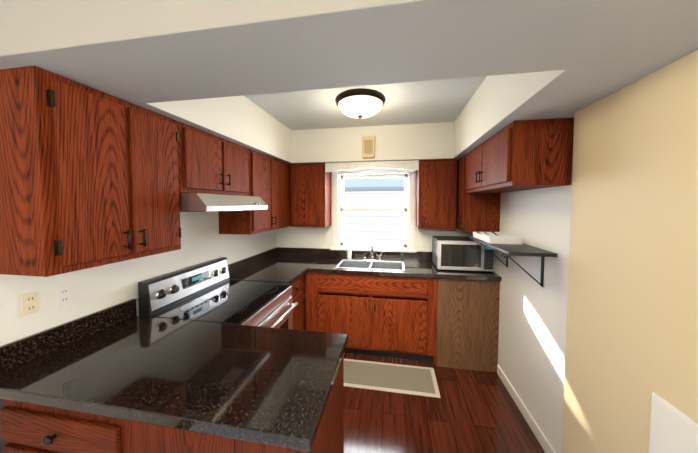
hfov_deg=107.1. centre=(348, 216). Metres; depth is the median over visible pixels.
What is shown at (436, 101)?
ceiling
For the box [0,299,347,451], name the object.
countertop
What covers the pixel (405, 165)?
window valance
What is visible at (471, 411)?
floor
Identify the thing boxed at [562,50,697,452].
wall
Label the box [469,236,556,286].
wall shelf
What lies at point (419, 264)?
countertop
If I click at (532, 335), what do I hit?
wall
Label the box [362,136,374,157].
door chime
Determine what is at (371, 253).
faucet
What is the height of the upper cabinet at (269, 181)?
0.729 m
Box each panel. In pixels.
[436,278,499,372]
[648,392,697,452]
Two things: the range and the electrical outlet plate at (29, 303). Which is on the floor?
the range
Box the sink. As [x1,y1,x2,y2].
[335,259,404,270]
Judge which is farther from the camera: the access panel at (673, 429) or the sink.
the sink
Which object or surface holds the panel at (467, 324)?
on the floor
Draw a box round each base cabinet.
[0,398,123,452]
[124,354,343,452]
[291,274,305,329]
[305,272,316,330]
[317,273,437,364]
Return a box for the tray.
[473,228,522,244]
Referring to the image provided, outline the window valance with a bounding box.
[325,160,418,171]
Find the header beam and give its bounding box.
[0,0,697,103]
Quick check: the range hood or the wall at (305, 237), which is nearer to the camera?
the range hood
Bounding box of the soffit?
[135,61,674,163]
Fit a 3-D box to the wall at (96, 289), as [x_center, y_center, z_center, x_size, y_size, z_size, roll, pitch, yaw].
[-1.525,0.287,0.490,0.150,2.500,6.150,0,3,10]
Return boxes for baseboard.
[497,364,555,452]
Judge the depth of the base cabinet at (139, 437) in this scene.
0.84 m
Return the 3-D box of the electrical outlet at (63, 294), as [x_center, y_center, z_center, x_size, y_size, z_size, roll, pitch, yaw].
[-1.320,0.366,1.194,0.008,0.092,0.052,0,3,10]
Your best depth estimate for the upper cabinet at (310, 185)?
2.94 m
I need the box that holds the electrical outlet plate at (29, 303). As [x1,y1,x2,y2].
[20,291,38,316]
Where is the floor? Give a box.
[344,353,544,452]
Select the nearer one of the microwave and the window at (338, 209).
the microwave
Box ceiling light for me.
[335,88,385,119]
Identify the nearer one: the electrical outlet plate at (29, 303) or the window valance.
the electrical outlet plate at (29, 303)
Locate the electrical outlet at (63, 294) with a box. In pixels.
[56,284,70,306]
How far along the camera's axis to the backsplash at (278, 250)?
3.29 m
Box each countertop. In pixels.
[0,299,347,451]
[228,255,307,282]
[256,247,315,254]
[300,248,501,280]
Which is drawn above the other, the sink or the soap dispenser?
the soap dispenser
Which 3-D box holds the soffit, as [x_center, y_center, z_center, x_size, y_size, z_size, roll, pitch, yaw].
[0.091,-0.752,2.073,2.470,0.366,2.085,0,3,10]
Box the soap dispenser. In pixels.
[347,246,351,258]
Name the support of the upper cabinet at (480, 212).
attached to the wall at (532, 335)
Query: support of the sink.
in the countertop at (419, 264)
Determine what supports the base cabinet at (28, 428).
on the floor
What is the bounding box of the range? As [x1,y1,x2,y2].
[138,257,297,328]
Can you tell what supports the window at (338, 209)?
in the wall at (305, 237)
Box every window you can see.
[330,167,416,252]
[343,177,403,243]
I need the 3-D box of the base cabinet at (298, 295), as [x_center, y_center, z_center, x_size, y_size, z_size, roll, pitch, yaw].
[-0.730,1.000,2.784,0.628,0.870,1.117,0,3,10]
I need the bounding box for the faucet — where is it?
[363,243,383,261]
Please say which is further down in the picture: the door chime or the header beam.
the door chime
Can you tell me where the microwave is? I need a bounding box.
[432,236,494,271]
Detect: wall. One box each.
[0,211,276,345]
[276,170,472,251]
[494,135,573,452]
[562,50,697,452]
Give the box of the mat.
[344,359,440,397]
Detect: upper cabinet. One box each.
[0,66,181,276]
[177,121,248,195]
[219,148,290,234]
[290,163,330,226]
[416,159,456,228]
[456,154,500,231]
[465,118,573,192]
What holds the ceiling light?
attached to the ceiling
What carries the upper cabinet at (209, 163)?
attached to the wall at (96, 289)
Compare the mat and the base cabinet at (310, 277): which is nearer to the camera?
the mat
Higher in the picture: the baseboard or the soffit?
the soffit
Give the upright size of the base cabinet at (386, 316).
0.870 m
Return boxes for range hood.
[179,193,267,211]
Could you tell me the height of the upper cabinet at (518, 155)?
0.365 m
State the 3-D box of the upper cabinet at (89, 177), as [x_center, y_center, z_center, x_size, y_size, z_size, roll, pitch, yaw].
[-1.140,-0.164,1.204,0.348,0.729,0.588,0,3,10]
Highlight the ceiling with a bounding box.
[244,76,486,129]
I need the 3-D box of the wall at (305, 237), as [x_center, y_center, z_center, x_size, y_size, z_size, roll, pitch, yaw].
[0.309,0.165,3.211,2.820,2.500,0.150,0,3,10]
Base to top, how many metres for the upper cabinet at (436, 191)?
0.729 m
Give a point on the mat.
(404, 379)
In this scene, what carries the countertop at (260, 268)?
on the base cabinet at (298, 295)

